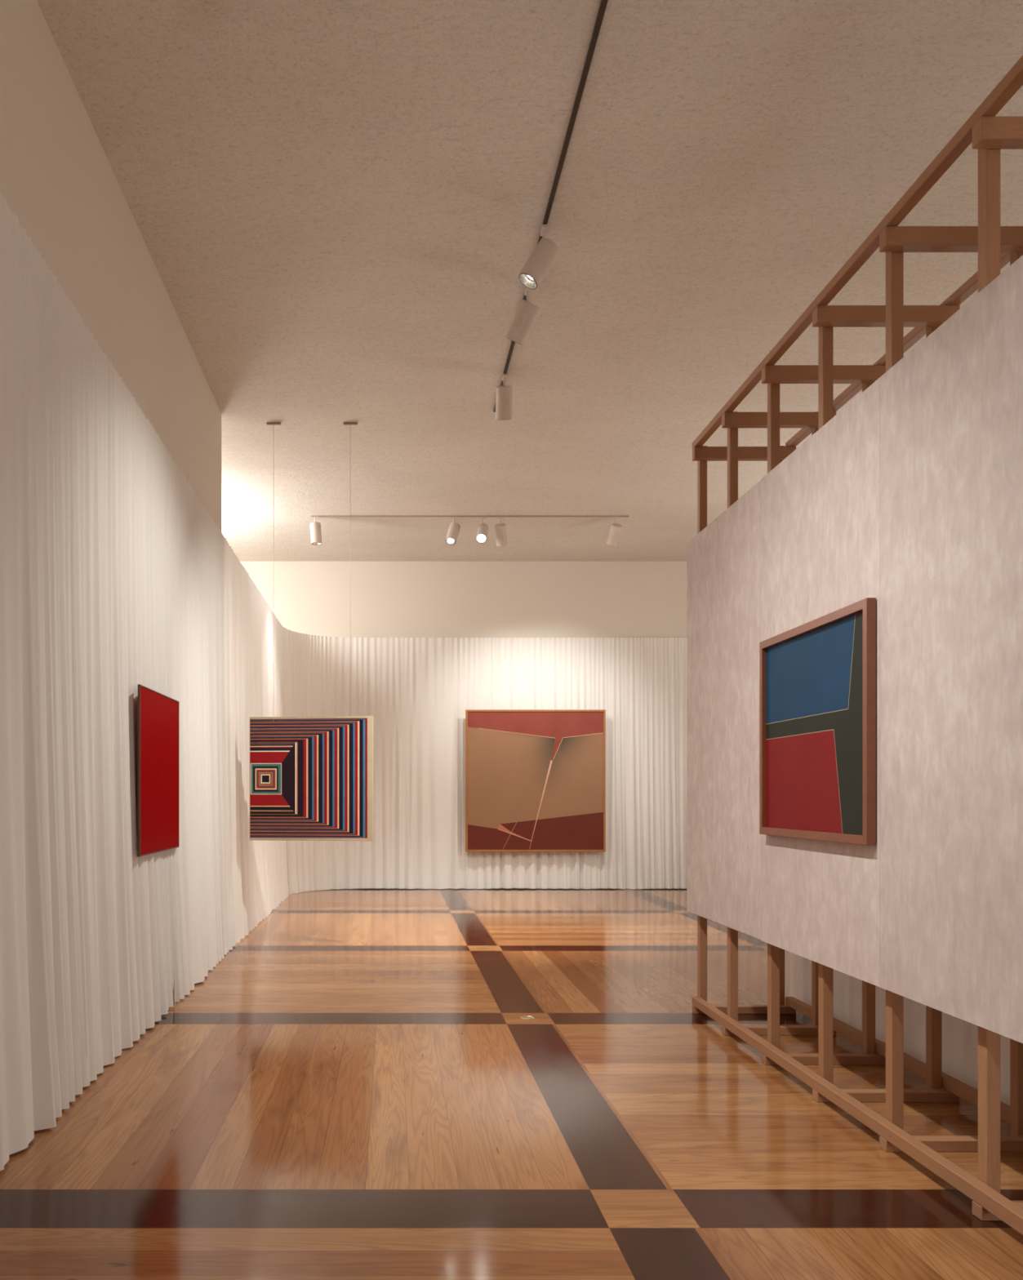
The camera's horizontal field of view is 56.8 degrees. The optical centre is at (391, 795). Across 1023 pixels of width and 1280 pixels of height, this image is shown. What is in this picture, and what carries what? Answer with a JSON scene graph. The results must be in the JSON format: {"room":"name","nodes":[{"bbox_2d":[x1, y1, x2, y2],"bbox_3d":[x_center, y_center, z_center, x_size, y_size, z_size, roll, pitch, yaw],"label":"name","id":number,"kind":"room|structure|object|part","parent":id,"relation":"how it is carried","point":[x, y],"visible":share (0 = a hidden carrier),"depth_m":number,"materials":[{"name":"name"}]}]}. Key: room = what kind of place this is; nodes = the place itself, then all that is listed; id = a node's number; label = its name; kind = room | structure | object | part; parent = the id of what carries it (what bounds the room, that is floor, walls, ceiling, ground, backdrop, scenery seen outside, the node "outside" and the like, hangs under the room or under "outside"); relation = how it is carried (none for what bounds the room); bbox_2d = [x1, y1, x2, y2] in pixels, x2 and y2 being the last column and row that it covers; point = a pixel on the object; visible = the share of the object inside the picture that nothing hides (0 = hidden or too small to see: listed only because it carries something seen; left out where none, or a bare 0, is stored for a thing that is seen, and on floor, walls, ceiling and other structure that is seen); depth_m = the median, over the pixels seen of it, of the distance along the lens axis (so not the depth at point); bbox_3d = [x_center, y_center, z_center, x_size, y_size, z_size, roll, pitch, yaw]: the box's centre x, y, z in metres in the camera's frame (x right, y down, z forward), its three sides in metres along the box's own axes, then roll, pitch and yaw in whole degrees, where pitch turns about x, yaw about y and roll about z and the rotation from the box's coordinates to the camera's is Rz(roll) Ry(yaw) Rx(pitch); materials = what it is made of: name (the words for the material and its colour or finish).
{"room":"museum","nodes":[
{"label":"museum","id":0,"kind":"room"},
{"bbox_2d":[0,0,221,531],"bbox_3d":[-1.560,-0.984,2.000,0.200,4.567,12.000,0,0,0],"label":"wall","id":1,"kind":"structure","parent":0,"point":[57,177],"depth_m":4.54,"materials":[{"name":"paint"}]},
{"bbox_2d":[0,192,686,1170],"bbox_3d":[2.387,-0.448,5.233,7.634,3.484,15.466,0,0,0],"label":"curtain","id":2,"kind":"object","parent":1,"relation":"hanging from","point":[116,576],"visible":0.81,"depth_m":5.43,"materials":[{"name":"white fabric"}]},
{"bbox_2d":[137,684,178,856],"bbox_3d":[-1.353,-0.133,5.450,0.014,0.922,0.912,0,0,0],"label":"painting","id":3,"kind":"object","parent":2,"relation":"attached to","point":[157,713],"visible":1,"depth_m":5.34,"materials":[{"name":"red paint"}]},
{"bbox_2d":[465,709,605,851],"bbox_3d":[1.970,-0.201,12.818,1.915,1.945,0.055,0,0,0],"label":"painting","id":4,"kind":"object","parent":2,"relation":"attached to","point":[535,779],"visible":1,"depth_m":12.80,"materials":[{"name":"beige paint"}]},
{"bbox_2d":[240,561,686,637],"bbox_3d":[1.100,-0.984,13.130,11.400,4.567,0.200,0,0,0],"label":"wall","id":5,"kind":"structure","parent":0,"point":[339,599],"depth_m":13.03,"materials":[{"name":"paint"}]},
{"bbox_2d":[0,888,1022,1279],"bbox_3d":[1.100,1.400,4.515,11.400,0.200,17.030,0,0,0],"label":"floor","id":6,"kind":"structure","parent":0,"point":[359,1088],"depth_m":3.62,"materials":[{"name":"brown wood"}]},
{"bbox_2d":[520,1015,534,1019],"bbox_3d":[0.790,1.298,5.445,0.082,0.005,0.082,0,0,0],"label":"disc","id":7,"kind":"object","parent":6,"relation":"on","point":[526,1017],"visible":1,"depth_m":5.44,"materials":[{"name":"gold metal"}]},
{"bbox_2d":[686,55,1022,1235],"bbox_3d":[2.103,-0.407,3.450,0.605,3.415,4.499,0,0,0],"label":"wall","id":8,"kind":"structure","parent":6,"relation":"on","point":[908,497],"depth_m":3.40,"materials":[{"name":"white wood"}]},
{"bbox_3d":[1.869,-0.399,5.622,0.045,3.398,0.045,0,0,0],"label":"post","id":9,"kind":"part","parent":8,"relation":"part of","materials":[{"name":"brown wood"}]},
{"bbox_3d":[1.869,-0.399,5.122,0.045,3.398,0.045,0,0,0],"label":"post","id":10,"kind":"part","parent":8,"relation":"part of","materials":[{"name":"brown wood"}]},
{"bbox_3d":[1.869,-0.399,4.572,0.045,3.398,0.045,0,0,0],"label":"post","id":11,"kind":"part","parent":8,"relation":"part of","materials":[{"name":"brown wood"}]},
{"bbox_3d":[2.336,-0.399,5.622,0.045,3.398,0.045,0,0,0],"label":"post","id":12,"kind":"part","parent":8,"relation":"part of","materials":[{"name":"brown wood"}]},
{"bbox_3d":[2.336,-0.399,5.122,0.045,3.398,0.045,0,0,0],"label":"post","id":13,"kind":"part","parent":8,"relation":"part of","materials":[{"name":"brown wood"}]},
{"bbox_2d":[759,597,876,844],"bbox_3d":[1.780,-0.274,3.968,0.038,0.918,1.012,0,0,0],"label":"painting","id":14,"kind":"object","parent":8,"relation":"attached to","point":[818,677],"visible":1,"depth_m":3.87,"materials":[{"name":"multicoloured paint"}]},
{"bbox_3d":[1.869,-0.399,4.022,0.045,3.398,0.045,0,0,0],"label":"post","id":15,"kind":"part","parent":8,"relation":"part of","materials":[{"name":"brown wood"}]},
{"bbox_3d":[1.823,-2.095,3.401,0.045,0.040,4.402,0,0,0],"label":"rail","id":16,"kind":"part","parent":8,"relation":"part of","materials":[{"name":"brown wood"}]},
{"bbox_3d":[1.823,1.232,3.401,0.045,0.050,4.402,0,0,0],"label":"floor rail","id":17,"kind":"part","parent":8,"relation":"part of","materials":[{"name":"brown wood"}]},
{"bbox_3d":[2.336,-0.399,4.572,0.045,3.398,0.045,0,0,0],"label":"post","id":18,"kind":"part","parent":8,"relation":"part of","materials":[{"name":"brown wood"}]},
{"bbox_2d":[875,985,885,1043],"bbox_3d":[2.490,1.108,4.732,0.028,0.268,0.095,0,0,0],"label":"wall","id":19,"kind":"structure","parent":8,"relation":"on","point":[880,993],"depth_m":4.75,"materials":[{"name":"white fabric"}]},
{"bbox_3d":[1.869,-0.399,3.473,0.045,3.398,0.045,0,0,0],"label":"post","id":20,"kind":"part","parent":8,"relation":"part of","materials":[{"name":"brown wood"}]},
{"bbox_3d":[2.382,-2.095,3.401,0.045,0.040,4.402,0,0,0],"label":"rail","id":21,"kind":"part","parent":8,"relation":"part of","materials":[{"name":"brown wood"}]},
{"bbox_3d":[2.382,1.232,3.401,0.045,0.050,4.402,0,0,0],"label":"floor rail","id":22,"kind":"part","parent":8,"relation":"part of","materials":[{"name":"brown wood"}]},
{"bbox_3d":[2.336,-0.399,4.022,0.045,3.398,0.045,0,0,0],"label":"post","id":23,"kind":"part","parent":8,"relation":"part of","materials":[{"name":"brown wood"}]},
{"bbox_3d":[1.869,-0.399,2.922,0.045,3.398,0.045,0,0,0],"label":"post","id":24,"kind":"part","parent":8,"relation":"part of","materials":[{"name":"brown wood"}]},
{"bbox_2d":[1000,1035,1009,1105],"bbox_3d":[2.490,1.109,3.771,0.028,0.269,0.055,0,0,0],"label":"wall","id":25,"kind":"structure","parent":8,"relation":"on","point":[1004,1041],"depth_m":3.78,"materials":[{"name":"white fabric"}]},
{"bbox_3d":[2.336,-0.399,3.473,0.045,3.398,0.045,0,0,0],"label":"post","id":26,"kind":"part","parent":8,"relation":"part of","materials":[{"name":"brown wood"}]},
{"bbox_2d":[36,0,1022,561],"bbox_3d":[1.100,-3.367,4.615,11.400,0.200,17.230,0,0,0],"label":"ceiling","id":27,"kind":"structure","parent":0,"point":[339,207],"depth_m":5.23,"materials":[{"name":"paint"}]},
{"bbox_2d":[266,422,280,425],"bbox_3d":[-1.036,-1.958,8.180,0.124,2.617,0.016,0,0,0],"label":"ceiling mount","id":28,"kind":"object","parent":27,"relation":"hanging from","point":[267,423],"visible":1,"depth_m":8.17,"materials":[{"name":"metal"}]},
{"bbox_2d":[249,715,373,840],"bbox_3d":[-0.706,-0.146,8.157,1.092,1.083,0.037,0,0,6],"label":"painting","id":29,"kind":"object","parent":28,"relation":"hanging from","point":[311,778],"visible":1,"depth_m":8.14,"materials":[{"name":"multicoloured paint"}]},
{"bbox_2d":[342,422,357,425],"bbox_3d":[-0.364,-1.958,8.180,0.124,2.617,0.016,0,0,0],"label":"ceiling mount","id":30,"kind":"object","parent":27,"relation":"hanging from","point":[344,423],"visible":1,"depth_m":8.17,"materials":[{"name":"metal"}]},
{"bbox_2d":[311,515,628,517],"bbox_3d":[0.910,-3.260,10.910,3.710,0.013,0.024,0,0,0],"label":"track","id":31,"kind":"object","parent":27,"relation":"attached to","point":[311,516],"visible":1,"depth_m":10.90,"materials":[{"name":"white metal"}]},
{"bbox_2d":[309,516,321,545],"bbox_3d":[-0.888,-3.094,10.907,0.143,0.319,0.134,0,0,0],"label":"spotlight","id":32,"kind":"object","parent":31,"relation":"hanging from","point":[315,527],"visible":1,"depth_m":10.86,"materials":[{"name":"white metal"}]},
{"bbox_3d":[-0.896,-3.213,10.910,0.090,0.080,0.028,0,0,0],"label":"stem","id":33,"kind":"part","parent":32,"relation":"part of","materials":[{"name":"white metal"}]},
{"bbox_2d":[444,516,460,545],"bbox_3d":[0.712,-3.086,10.890,0.128,0.333,0.221,0,0,33],"label":"spotlight","id":34,"kind":"object","parent":31,"relation":"hanging from","point":[454,528],"visible":1,"depth_m":10.86,"materials":[{"name":"white metal"}]},
{"bbox_3d":[0.725,-3.213,10.910,0.090,0.080,0.028,0,0,0],"label":"stem","id":35,"kind":"part","parent":34,"relation":"part of","materials":[{"name":"white metal"}]},
{"bbox_2d":[475,516,488,543],"bbox_3d":[1.051,-3.089,10.866,0.128,0.328,0.253,0,0,13],"label":"spotlight","id":36,"kind":"object","parent":31,"relation":"hanging from","point":[482,528],"visible":1,"depth_m":10.82,"materials":[{"name":"white metal"}]},
{"bbox_3d":[1.061,-3.213,10.910,0.090,0.080,0.028,0,0,0],"label":"stem","id":37,"kind":"part","parent":36,"relation":"part of","materials":[{"name":"white metal"}]},
{"bbox_2d":[494,516,506,546],"bbox_3d":[1.279,-3.087,10.943,0.130,0.333,0.240,0,0,14],"label":"spotlight","id":38,"kind":"object","parent":31,"relation":"hanging from","point":[500,528],"visible":1,"depth_m":10.90,"materials":[{"name":"white metal"}]},
{"bbox_3d":[1.270,-3.213,10.910,0.090,0.080,0.028,0,0,0],"label":"stem","id":39,"kind":"part","parent":38,"relation":"part of","materials":[{"name":"white metal"}]},
{"bbox_2d":[605,516,622,546],"bbox_3d":[2.606,-3.087,10.943,0.128,0.333,0.240,0,0,-14],"label":"spotlight","id":40,"kind":"object","parent":31,"relation":"hanging from","point":[615,531],"visible":1,"depth_m":10.90,"materials":[{"name":"white metal"}]},
{"bbox_3d":[2.614,-3.213,10.910,0.090,0.080,0.028,0,0,0],"label":"stem","id":41,"kind":"part","parent":40,"relation":"part of","materials":[{"name":"white metal"}]},
{"bbox_2d":[493,0,608,412],"bbox_3d":[0.872,-3.259,2.360,0.023,0.016,11.120,0,0,0],"label":"track","id":42,"kind":"object","parent":27,"relation":"attached to","point":[603,3],"visible":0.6,"depth_m":4.49,"materials":[{"name":"black metal"}]},
{"bbox_2d":[495,373,512,420],"bbox_3d":[0.873,-3.086,7.264,0.134,0.333,0.220,0,0,0],"label":"spotlight","id":43,"kind":"object","parent":42,"relation":"hanging from","point":[504,402],"visible":1,"depth_m":7.22,"materials":[{"name":"white metal"}]},
{"bbox_3d":[0.872,-3.213,7.240,0.028,0.080,0.090,0,0,0],"label":"stem","id":44,"kind":"part","parent":43,"relation":"part of","materials":[{"name":"white metal"}]},
{"bbox_2d":[506,287,540,345],"bbox_3d":[0.848,-3.087,6.029,0.128,0.332,0.245,0,0,-40],"label":"spotlight","id":45,"kind":"object","parent":42,"relation":"hanging from","point":[526,314],"visible":1,"depth_m":5.99,"materials":[{"name":"white metal"}]},
{"bbox_3d":[0.872,-3.213,6.000,0.028,0.080,0.090,0,0,0],"label":"stem","id":46,"kind":"part","parent":45,"relation":"part of","materials":[{"name":"white metal"}]},
{"bbox_2d":[518,224,559,289],"bbox_3d":[0.843,-3.086,5.361,0.231,0.333,0.130,0,0,0],"label":"spotlight","id":47,"kind":"object","parent":42,"relation":"hanging from","point":[546,251],"visible":1,"depth_m":5.31,"materials":[{"name":"white metal"}]},
{"bbox_3d":[0.872,-3.213,5.360,0.028,0.080,0.090,0,0,0],"label":"stem","id":48,"kind":"part","parent":47,"relation":"part of","materials":[{"name":"white metal"}]},
{"bbox_2d":[784,950,811,1005],"bbox_3d":[2.490,1.126,5.699,0.028,0.302,0.367,0,0,0],"label":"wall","id":49,"kind":"structure","parent":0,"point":[797,969],"depth_m":5.72,"materials":[{"name":"white paint"}]},
{"bbox_2d":[833,968,862,1031],"bbox_3d":[2.490,1.109,5.076,0.028,0.269,0.309,0,0,0],"label":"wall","id":50,"kind":"structure","parent":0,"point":[847,989],"depth_m":5.09,"materials":[{"name":"white paint"}]},
{"bbox_2d":[903,996,925,1063],"bbox_3d":[2.490,1.109,4.423,0.028,0.270,0.180,0,0,0],"label":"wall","id":51,"kind":"structure","parent":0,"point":[914,1012],"depth_m":4.45,"materials":[{"name":"white paint"}]},
{"bbox_2d":[942,1012,977,1089],"bbox_3d":[2.490,1.109,4.073,0.028,0.270,0.252,0,0,0],"label":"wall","id":52,"kind":"structure","parent":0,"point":[959,1049],"depth_m":4.09,"materials":[{"name":"white paint"}]}
]}

